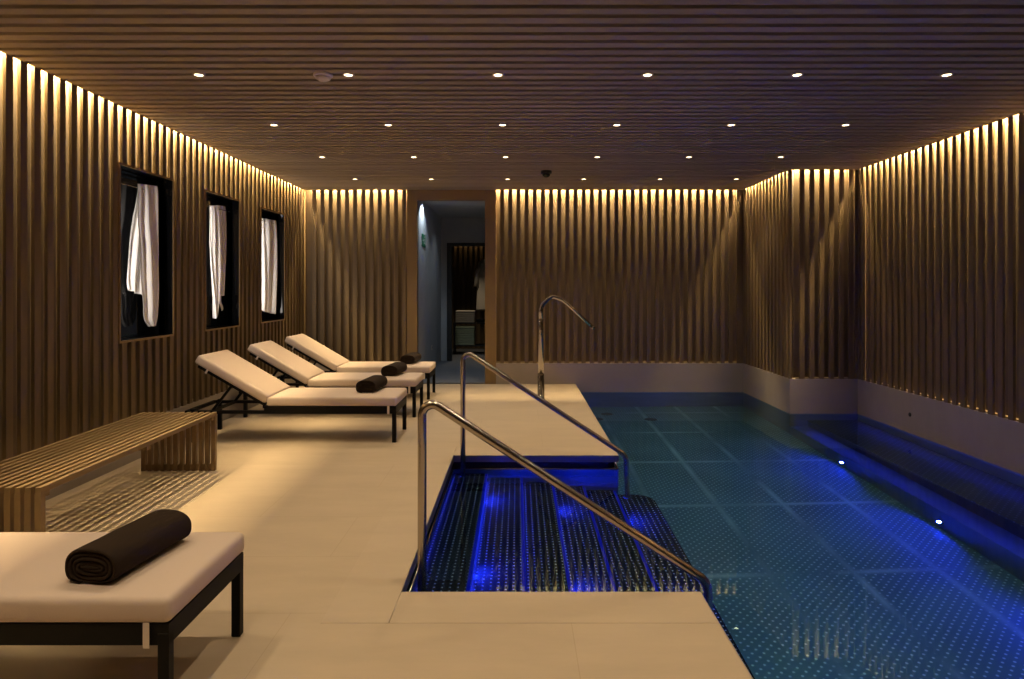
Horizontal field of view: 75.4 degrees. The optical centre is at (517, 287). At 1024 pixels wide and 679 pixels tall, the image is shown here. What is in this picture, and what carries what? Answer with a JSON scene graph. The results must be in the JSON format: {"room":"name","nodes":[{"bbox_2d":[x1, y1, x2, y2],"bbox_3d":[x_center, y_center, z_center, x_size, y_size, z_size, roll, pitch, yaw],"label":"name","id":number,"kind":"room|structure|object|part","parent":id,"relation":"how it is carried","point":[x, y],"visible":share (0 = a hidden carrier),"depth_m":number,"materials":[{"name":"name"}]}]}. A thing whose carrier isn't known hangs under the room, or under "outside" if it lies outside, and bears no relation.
{"room":"spa","nodes":[
{"label":"spa","id":0,"kind":"room"},
{"bbox_2d":[0,51,304,460],"bbox_3d":[-3.163,0.018,4.060,0.125,3.365,11.320,0,0,0],"label":"wall","id":1,"kind":"structure","parent":0,"point":[65,373],"depth_m":4.85,"materials":[{"name":"brown wood"}]},
{"bbox_2d":[118,162,173,343],"bbox_3d":[-3.183,-0.270,5.570,0.174,1.414,0.824,0,0,0],"label":"wall niche","id":2,"kind":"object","parent":1,"relation":"in","point":[131,323],"depth_m":5.67,"materials":[{"name":"black paint"}]},
{"bbox_3d":[-3.265,-0.270,5.570,0.010,1.370,0.780,0,0,0],"label":"panel","id":3,"kind":"part","parent":2,"relation":"part of","materials":[{"name":"black paint"}]},
{"bbox_2d":[127,184,158,326],"bbox_3d":[-3.179,-0.282,5.644,0.088,1.238,0.449,0,0,3],"label":"towel","id":4,"kind":"object","parent":2,"relation":"hanging from","point":[143,254],"visible":1,"depth_m":5.65,"materials":[{"name":"white fabric"}]},
{"bbox_2d":[45,372,295,500],"bbox_3d":[-3.159,1.250,4.010,0.131,0.300,11.220,0,0,0],"label":"baseboard","id":5,"kind":"structure","parent":1,"relation":"attached to","point":[233,393],"depth_m":5.38,"materials":[{"name":"stone"}]},
{"bbox_2d":[204,189,239,331],"bbox_3d":[-3.183,-0.270,6.990,0.174,1.414,0.824,0,0,0],"label":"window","id":6,"kind":"structure","parent":1,"relation":"in","point":[222,319],"depth_m":7.38,"materials":[{"name":"black paint"}]},
{"bbox_3d":[-3.265,-0.270,6.990,0.010,1.370,0.780,0,0,0],"label":"panel","id":7,"kind":"part","parent":6,"relation":"part of","materials":[{"name":"black paint"}]},
{"bbox_2d":[209,205,226,317],"bbox_3d":[-3.182,-0.282,7.052,0.072,1.213,0.477,0,0,-8],"label":"towel","id":8,"kind":"object","parent":6,"relation":"hanging from","point":[217,218],"visible":1,"depth_m":6.98,"materials":[{"name":"white fabric"}]},
{"bbox_2d":[260,207,284,323],"bbox_3d":[-3.183,-0.270,8.420,0.174,1.414,0.824,0,0,0],"label":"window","id":9,"kind":"structure","parent":1,"relation":"in","point":[265,317],"depth_m":8.81,"materials":[{"name":"black paint"}]},
{"bbox_3d":[-3.265,-0.270,8.420,0.010,1.370,0.780,0,0,0],"label":"panel","id":10,"kind":"part","parent":9,"relation":"part of","materials":[{"name":"black paint"}]},
{"bbox_2d":[262,218,277,313],"bbox_3d":[-3.177,-0.267,8.485,0.074,1.231,0.578,0,0,0],"label":"towel","id":11,"kind":"object","parent":9,"relation":"hanging from","point":[269,230],"visible":0.9,"depth_m":8.46,"materials":[{"name":"white fabric"}]},
{"bbox_2d":[0,384,751,678],"bbox_3d":[-1.170,1.427,4.010,4.020,0.055,11.220,0,0,0],"label":"floor","id":12,"kind":"structure","parent":0,"point":[306,494],"depth_m":3.48,"materials":[{"name":"stone"}]},
{"bbox_2d":[0,412,216,531],"bbox_3d":[-2.571,1.177,4.122,0.558,0.445,1.935,0,0,-1],"label":"slatted bench","id":13,"kind":"object","parent":12,"relation":"on","point":[27,478],"visible":0.86,"depth_m":3.99,"materials":[{"name":"brown wood"}]},
{"bbox_3d":[-2.571,0.997,4.122,0.546,0.026,0.040,0,0,-1],"label":"cross rail","id":14,"kind":"part","parent":13,"relation":"part of","materials":[{"name":"brown wood"}]},
{"bbox_3d":[-2.590,1.373,5.074,0.550,0.046,0.024,0,0,-1],"label":"rail","id":15,"kind":"part","parent":13,"relation":"part of","materials":[{"name":"brown wood"}]},
{"bbox_2d":[0,532,243,678],"bbox_3d":[-2.060,1.006,2.400,1.912,0.787,0.597,0,0,0],"label":"sun lounger","id":16,"kind":"object","parent":12,"relation":"on","point":[153,602],"visible":0.87,"depth_m":2.19,"materials":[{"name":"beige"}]},
{"bbox_3d":[-2.063,1.106,2.400,1.905,0.068,0.576,0,0,0],"label":"frame","id":17,"kind":"part","parent":16,"relation":"part of","materials":[{"name":"black"}]},
{"bbox_2d":[0,532,243,621],"bbox_3d":[-1.692,1.027,2.400,1.175,0.088,0.592,0,0,0],"label":"seat cushion","id":18,"kind":"object","parent":16,"relation":"on","point":[35,586],"depth_m":2.24,"materials":[{"name":"fabric"}]},
{"bbox_2d":[65,509,190,583],"bbox_3d":[-1.389,0.924,2.393,0.190,0.120,0.409,0,0,8],"label":"rolled towel","id":19,"kind":"object","parent":16,"relation":"on","point":[108,557],"visible":1,"depth_m":2.28,"materials":[{"name":"brown fabric"}]},
{"bbox_3d":[-1.129,1.250,2.128,0.036,0.300,0.036,0,0,0],"label":"leg","id":20,"kind":"part","parent":16,"relation":"part of","materials":[{"name":"black"}]},
{"bbox_3d":[-1.129,1.250,2.672,0.036,0.300,0.036,0,0,0],"label":"leg","id":21,"kind":"part","parent":16,"relation":"part of","materials":[{"name":"black"}]},
{"bbox_2d":[185,350,406,442],"bbox_3d":[-2.046,1.006,6.270,1.912,0.787,0.597,0,0,0],"label":"sun lounger","id":22,"kind":"object","parent":12,"relation":"on","point":[241,375],"visible":0.98,"depth_m":5.99,"materials":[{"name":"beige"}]},
{"bbox_3d":[-2.937,1.250,6.542,0.036,0.300,0.036,0,0,0],"label":"leg","id":23,"kind":"part","parent":22,"relation":"part of","materials":[{"name":"black metal"}]},
{"bbox_3d":[-2.582,0.887,6.270,0.617,0.373,0.566,0,0,0],"label":"backrest frame","id":24,"kind":"part","parent":22,"relation":"part of","materials":[{"name":"black"}]},
{"bbox_2d":[195,350,289,402],"bbox_3d":[-2.577,0.827,6.270,0.668,0.429,0.592,0,0,0],"label":"cushion","id":25,"kind":"object","parent":22,"relation":"on","point":[241,375],"depth_m":6.06,"materials":[{"name":"fabric"}]},
{"bbox_3d":[-2.050,1.106,6.270,1.905,0.068,0.576,0,0,0],"label":"frame","id":26,"kind":"part","parent":22,"relation":"part of","materials":[{"name":"black metal"}]},
{"bbox_2d":[267,388,406,405],"bbox_3d":[-1.677,1.027,6.270,1.175,0.088,0.592,0,0,0],"label":"seat cushion","id":27,"kind":"object","parent":22,"relation":"on","point":[278,396],"depth_m":6.00,"materials":[{"name":"fabric"}]},
{"bbox_2d":[356,375,386,392],"bbox_3d":[-1.399,0.924,6.375,0.190,0.120,0.409,0,0,5],"label":"rolled towel","id":28,"kind":"object","parent":22,"relation":"on","point":[373,383],"visible":1,"depth_m":6.18,"materials":[{"name":"brown fabric"}]},
{"bbox_3d":[-1.115,1.250,5.998,0.036,0.300,0.036,0,0,0],"label":"leg","id":29,"kind":"part","parent":22,"relation":"part of","materials":[{"name":"black metal"}]},
{"bbox_3d":[-1.115,1.250,6.542,0.036,0.300,0.036,0,0,0],"label":"leg","id":30,"kind":"part","parent":22,"relation":"part of","materials":[{"name":"black metal"}]},
{"bbox_2d":[239,340,423,416],"bbox_3d":[-2.046,1.006,7.430,1.912,0.787,0.597,0,0,0],"label":"sun lounger","id":31,"kind":"object","parent":12,"relation":"on","point":[270,353],"visible":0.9,"depth_m":7.16,"materials":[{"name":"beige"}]},
{"bbox_3d":[-2.937,1.250,7.158,0.036,0.300,0.036,0,0,0],"label":"leg","id":32,"kind":"part","parent":31,"relation":"part of","materials":[{"name":"black metal"}]},
{"bbox_3d":[-2.582,0.887,7.430,0.617,0.373,0.566,0,0,0],"label":"backrest frame","id":33,"kind":"part","parent":31,"relation":"part of","materials":[{"name":"black"}]},
{"bbox_2d":[248,340,324,383],"bbox_3d":[-2.577,0.827,7.430,0.668,0.429,0.592,0,0,0],"label":"cushion","id":34,"kind":"object","parent":31,"relation":"on","point":[270,353],"depth_m":7.20,"materials":[{"name":"fabric"}]},
{"bbox_3d":[-2.050,1.106,7.430,1.905,0.068,0.576,0,0,0],"label":"frame","id":35,"kind":"part","parent":31,"relation":"part of","materials":[{"name":"black"}]},
{"bbox_2d":[308,372,423,386],"bbox_3d":[-1.677,1.027,7.430,1.175,0.088,0.592,0,0,0],"label":"seat cushion","id":36,"kind":"object","parent":31,"relation":"on","point":[315,379],"depth_m":7.18,"materials":[{"name":"fabric"}]},
{"bbox_2d":[381,362,406,375],"bbox_3d":[-1.399,0.924,7.530,0.191,0.120,0.409,0,0,6],"label":"rolled towel","id":37,"kind":"object","parent":31,"relation":"on","point":[395,368],"visible":1,"depth_m":7.34,"materials":[{"name":"brown fabric"}]},
{"bbox_3d":[-1.115,1.250,7.158,0.036,0.300,0.036,0,0,0],"label":"leg","id":38,"kind":"part","parent":31,"relation":"part of","materials":[{"name":"black metal"}]},
{"bbox_3d":[-1.115,1.250,7.702,0.036,0.300,0.036,0,0,0],"label":"leg","id":39,"kind":"part","parent":31,"relation":"part of","materials":[{"name":"black metal"}]},
{"bbox_2d":[277,333,435,399],"bbox_3d":[-2.046,1.006,8.570,1.912,0.787,0.597,0,0,0],"label":"sun lounger","id":40,"kind":"object","parent":12,"relation":"on","point":[303,344],"visible":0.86,"depth_m":8.29,"materials":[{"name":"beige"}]},
{"bbox_3d":[-2.582,0.887,8.570,0.617,0.373,0.566,0,0,0],"label":"backrest frame","id":41,"kind":"part","parent":40,"relation":"part of","materials":[{"name":"black"}]},
{"bbox_2d":[285,333,348,370],"bbox_3d":[-2.577,0.827,8.570,0.668,0.429,0.592,0,0,0],"label":"cushion","id":42,"kind":"object","parent":40,"relation":"on","point":[303,344],"depth_m":8.32,"materials":[{"name":"fabric"}]},
{"bbox_3d":[-2.050,1.106,8.570,1.905,0.068,0.576,0,0,0],"label":"frame","id":43,"kind":"part","parent":40,"relation":"part of","materials":[{"name":"black"}]},
{"bbox_2d":[336,362,435,372],"bbox_3d":[-1.677,1.027,8.570,1.175,0.088,0.592,0,0,0],"label":"seat cushion","id":44,"kind":"object","parent":40,"relation":"on","point":[417,367],"depth_m":8.29,"materials":[{"name":"fabric"}]},
{"bbox_2d":[400,352,420,363],"bbox_3d":[-1.394,0.924,8.680,0.190,0.120,0.409,0,0,4],"label":"rolled towel","id":45,"kind":"object","parent":40,"relation":"on","point":[410,358],"visible":1,"depth_m":8.49,"materials":[{"name":"brown fabric"}]},
{"bbox_3d":[-1.115,1.250,8.298,0.036,0.300,0.036,0,0,0],"label":"leg","id":46,"kind":"part","parent":40,"relation":"part of","materials":[{"name":"black metal"}]},
{"bbox_3d":[-1.115,1.250,8.842,0.036,0.300,0.036,0,0,0],"label":"leg","id":47,"kind":"part","parent":40,"relation":"part of","materials":[{"name":"black metal"}]},
{"bbox_2d":[538,295,595,398],"bbox_3d":[0.604,0.747,8.250,0.734,1.306,0.110,0,0,0],"label":"spout","id":48,"kind":"object","parent":12,"relation":"on","point":[541,307],"visible":0.94,"depth_m":8.22,"materials":[{"name":"silver metal"}]},
{"bbox_2d":[418,201,440,364],"bbox_3d":[-1.488,0.033,11.203,0.060,2.735,2.895,0,0,0],"label":"wall","id":49,"kind":"structure","parent":0,"point":[429,221],"depth_m":10.98,"materials":[{"name":"paint"}]},
{"bbox_2d":[422,234,425,247],"bbox_3d":[-1.453,-0.725,10.290,0.010,0.190,0.380,0,0,0],"label":"exit sign","id":50,"kind":"object","parent":49,"relation":"attached to","point":[423,235],"visible":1,"depth_m":10.23,"materials":[{"name":"green plastic"}]},
{"bbox_2d":[423,349,484,383],"bbox_3d":[-0.609,1.425,12.678,1.818,0.049,5.845,0,0,0],"label":"floor","id":51,"kind":"structure","parent":0,"point":[446,372],"depth_m":11.19,"materials":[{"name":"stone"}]},
{"bbox_2d":[453,322,484,354],"bbox_3d":[-0.990,1.067,14.050,0.704,0.665,0.400,0,0,0],"label":"towel shelf","id":52,"kind":"object","parent":51,"relation":"on","point":[454,323],"visible":0.38,"depth_m":13.85,"materials":[{"name":"grey paint"}]},
{"bbox_3d":[-1.330,1.080,14.050,0.024,0.640,0.400,0,0,0],"label":"panel","id":53,"kind":"part","parent":52,"relation":"part of","materials":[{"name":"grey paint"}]},
{"bbox_2d":[455,340,474,344],"bbox_3d":[-1.100,1.155,14.000,0.400,0.095,0.340,0,0,0],"label":"folded towel","id":54,"kind":"object","parent":52,"relation":"on","point":[457,342],"visible":0.94,"depth_m":13.83,"materials":[{"name":"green fabric"}]},
{"bbox_2d":[455,335,474,339],"bbox_3d":[-1.100,1.058,14.000,0.400,0.095,0.340,0,0,0],"label":"folded towel","id":55,"kind":"object","parent":54,"relation":"on","point":[456,337],"visible":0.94,"depth_m":13.83,"materials":[{"name":"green fabric"}]},
{"bbox_2d":[455,331,474,335],"bbox_3d":[-1.100,0.962,14.000,0.400,0.095,0.340,0,0,0],"label":"folded towel","id":56,"kind":"object","parent":55,"relation":"on","point":[458,333],"visible":0.93,"depth_m":13.83,"materials":[{"name":"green fabric"}]},
{"bbox_2d":[455,326,474,330],"bbox_3d":[-1.100,0.865,14.000,0.400,0.095,0.340,0,0,0],"label":"folded towel","id":57,"kind":"object","parent":56,"relation":"on","point":[457,328],"visible":1,"depth_m":13.83,"materials":[{"name":"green fabric"}]},
{"bbox_2d":[455,318,474,322],"bbox_3d":[-1.100,0.693,14.020,0.400,0.080,0.320,0,0,0],"label":"folded towel","id":58,"kind":"object","parent":52,"relation":"on","point":[457,320],"visible":0.94,"depth_m":13.87,"materials":[{"name":"beige fabric"}]},
{"bbox_2d":[455,314,474,318],"bbox_3d":[-1.100,0.611,14.020,0.400,0.080,0.320,0,0,0],"label":"folded towel","id":59,"kind":"object","parent":58,"relation":"on","point":[457,316],"visible":0.96,"depth_m":13.87,"materials":[{"name":"beige fabric"}]},
{"bbox_2d":[455,310,474,314],"bbox_3d":[-1.100,0.529,14.020,0.400,0.080,0.320,0,0,0],"label":"folded towel","id":60,"kind":"object","parent":59,"relation":"on","point":[458,312],"visible":1,"depth_m":13.87,"materials":[{"name":"beige fabric"}]},
{"bbox_3d":[-0.990,1.218,14.050,0.656,0.025,0.400,0,0,0],"label":"shelf","id":61,"kind":"part","parent":52,"relation":"part of","materials":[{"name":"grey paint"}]},
{"bbox_2d":[424,201,484,217],"bbox_3d":[-0.879,-1.360,11.242,1.278,0.050,2.975,0,0,0],"label":"ceiling","id":62,"kind":"structure","parent":0,"point":[444,209],"depth_m":11.20,"materials":[{"name":"paint"}]},
{"bbox_2d":[441,218,484,360],"bbox_3d":[-0.879,0.033,12.690,1.278,2.735,0.080,0,0,0],"label":"wall","id":63,"kind":"structure","parent":0,"point":[453,230],"depth_m":12.65,"materials":[{"name":"paint"}]},
{"bbox_2d":[447,243,484,360],"bbox_3d":[-0.873,0.275,12.690,0.945,2.250,0.120,0,0,0],"label":"door frame","id":64,"kind":"structure","parent":63,"relation":"in","point":[449,245],"depth_m":12.63,"materials":[{"name":"grey paint"}]},
{"bbox_2d":[452,246,484,348],"bbox_3d":[-0.900,0.100,15.200,2.600,2.600,0.100,0,0,0],"label":"wall","id":65,"kind":"structure","parent":0,"point":[465,259],"depth_m":15.15,"materials":[{"name":"black"}]},
{"bbox_2d":[474,259,484,309],"bbox_3d":[-0.680,-0.080,14.781,0.546,1.160,0.758,0,0,0],"label":"robe","id":66,"kind":"object","parent":65,"relation":"hanging from","point":[479,282],"visible":0.48,"depth_m":14.45,"materials":[{"name":"beige fabric"}]},
{"bbox_2d":[0,0,1023,189],"bbox_3d":[0.495,-1.540,4.027,7.540,0.250,11.455,0,0,0],"label":"ceiling","id":67,"kind":"structure","parent":0,"point":[572,70],"depth_m":4.47,"materials":[{"name":"brown wood"}]},
{"bbox_2d":[192,73,204,76],"bbox_3d":[-2.120,-1.438,4.410,0.080,0.055,0.080,0,0,0],"label":"recessed light","id":68,"kind":"object","parent":67,"relation":"in","point":[193,74],"visible":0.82,"depth_m":4.40,"materials":[{"name":"beige paint"}]},
{"bbox_2d":[313,71,332,81],"bbox_3d":[-1.290,-1.393,4.400,0.128,0.045,0.128,0,0,0],"label":"smoke detector","id":69,"kind":"object","parent":67,"relation":"attached to","point":[322,76],"visible":1,"depth_m":4.36,"materials":[{"name":"beige plastic"}]},
{"bbox_2d":[342,73,354,76],"bbox_3d":[-1.125,-1.438,4.410,0.080,0.055,0.080,0,0,0],"label":"recessed light","id":70,"kind":"object","parent":67,"relation":"in","point":[343,74],"visible":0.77,"depth_m":4.40,"materials":[{"name":"beige paint"}]},
{"bbox_2d":[492,73,503,76],"bbox_3d":[-0.130,-1.438,4.410,0.080,0.055,0.080,0,0,0],"label":"recessed light","id":71,"kind":"object","parent":67,"relation":"in","point":[493,74],"visible":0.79,"depth_m":4.40,"materials":[{"name":"beige paint"}]},
{"bbox_2d":[541,170,551,176],"bbox_3d":[0.350,-1.376,8.050,0.132,0.078,0.132,0,0,0],"label":"dome camera","id":72,"kind":"object","parent":67,"relation":"attached to","point":[546,173],"visible":1,"depth_m":8.01,"materials":[{"name":"black plastic"}]},
{"bbox_2d":[641,73,653,76],"bbox_3d":[0.865,-1.438,4.410,0.080,0.055,0.080,0,0,0],"label":"recessed light","id":73,"kind":"object","parent":67,"relation":"in","point":[642,74],"visible":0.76,"depth_m":4.40,"materials":[{"name":"beige paint"}]},
{"bbox_2d":[791,73,803,76],"bbox_3d":[1.860,-1.438,4.410,0.080,0.055,0.080,0,0,0],"label":"recessed light","id":74,"kind":"object","parent":67,"relation":"in","point":[792,74],"visible":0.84,"depth_m":4.40,"materials":[{"name":"beige paint"}]},
{"bbox_2d":[940,73,953,76],"bbox_3d":[2.855,-1.438,4.410,0.080,0.055,0.080,0,0,0],"label":"recessed light","id":75,"kind":"object","parent":67,"relation":"in","point":[941,74],"visible":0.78,"depth_m":4.40,"materials":[{"name":"beige paint"}]},
{"bbox_2d":[305,190,742,362],"bbox_3d":[0.062,0.517,9.688,6.575,4.365,0.135,0,0,0],"label":"wall","id":76,"kind":"structure","parent":0,"point":[658,274],"depth_m":9.63,"materials":[{"name":"brown wood"}]},
{"bbox_2d":[407,190,495,383],"bbox_3d":[-0.958,-0.007,9.684,1.291,2.815,0.141,0,0,0],"label":"door frame","id":77,"kind":"structure","parent":76,"relation":"in","point":[413,196],"depth_m":9.61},
{"bbox_2d":[311,363,742,391],"bbox_3d":[0.087,1.330,9.652,6.375,0.460,0.087,0,0,0],"label":"baseboard","id":78,"kind":"structure","parent":76,"relation":"attached to","point":[588,377],"depth_m":9.61,"materials":[{"name":"stone"}]},
{"bbox_2d":[452,462,613,467],"bbox_3d":[1.762,2.035,4.010,4.757,1.161,11.320,0,0,0],"label":"wall","id":79,"kind":"structure","parent":0,"point":[455,464],"depth_m":5.56,"materials":[{"name":"tile"}]},
{"bbox_2d":[408,462,618,591],"bbox_3d":[0.151,1.514,4.010,1.389,0.012,11.220,0,0,0],"label":"trim","id":80,"kind":"structure","parent":79,"relation":"on","point":[416,572],"depth_m":5.22,"materials":[{"name":"tile"}]},
{"bbox_2d":[321,447,717,622],"bbox_3d":[0.009,1.427,4.291,1.662,0.055,3.048,0,0,0],"label":"pool coping","id":81,"kind":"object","parent":79,"relation":"on","point":[371,592],"depth_m":2.99,"materials":[{"name":"stone"}]},
{"bbox_2d":[401,385,752,678],"bbox_3d":[0.153,1.428,4.010,1.381,0.054,11.220,0,0,0],"label":"trim","id":82,"kind":"structure","parent":79,"relation":"attached to","point":[456,458],"depth_m":5.53,"materials":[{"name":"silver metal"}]},
{"bbox_2d":[743,170,857,378],"bbox_3d":[3.750,-0.052,8.863,0.950,3.225,1.785,0,0,0],"label":"wall pier","id":83,"kind":"object","parent":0,"point":[800,227],"visible":0.85,"depth_m":8.05,"materials":[{"name":"brown wood"}]},
{"bbox_2d":[743,363,857,413],"bbox_3d":[3.678,1.330,8.786,0.815,0.460,1.642,0,0,0],"label":"baseboard","id":84,"kind":"object","parent":83,"relation":"attached to","point":[792,396],"visible":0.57,"depth_m":7.97,"materials":[{"name":"stone"}]},
{"bbox_2d":[858,112,1023,423],"bbox_3d":[4.157,-0.052,3.223,0.135,3.225,9.645,0,0,0],"label":"wall","id":85,"kind":"structure","parent":0,"point":[941,223],"depth_m":6.32,"materials":[{"name":"brown wood"}]},
{"bbox_2d":[858,379,1023,474],"bbox_3d":[4.125,1.330,3.182,0.080,0.460,9.564,0,0,0],"label":"baseboard","id":86,"kind":"structure","parent":85,"relation":"attached to","point":[993,439],"depth_m":6.29,"materials":[{"name":"stone"}]},
{"bbox_3d":[1.777,2.646,4.010,4.827,0.060,11.420,0,0,0],"label":"floor","id":87,"kind":"structure","parent":0,"visible":0},
{"bbox_3d":[0.282,2.126,4.290,1.666,0.980,2.480,0,0,0],"label":"pool","id":88,"kind":"object","parent":87,"relation":"on","visible":0},
{"bbox_2d":[460,352,628,471],"bbox_3d":[0.228,1.353,5.460,1.444,1.646,0.090,0,0,0],"label":"handrail","id":89,"kind":"object","parent":88,"relation":"on","point":[464,356],"visible":0.74,"depth_m":5.44,"materials":[{"name":"silver metal"}]},
{"bbox_2d":[418,400,712,610],"bbox_3d":[0.228,1.353,3.120,1.444,1.646,0.090,0,0,0],"label":"handrail","id":90,"kind":"object","parent":88,"relation":"on","point":[425,407],"visible":0.77,"depth_m":3.10,"materials":[{"name":"silver metal"}]},
{"bbox_2d":[406,392,1023,678],"bbox_3d":[1.761,1.516,4.010,4.657,0.001,11.220,0,0,0],"label":"pool water","id":91,"kind":"object","parent":88,"relation":"in","point":[827,546],"visible":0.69,"depth_m":4.04,"materials":[{"name":"blue liquid"}]}
]}

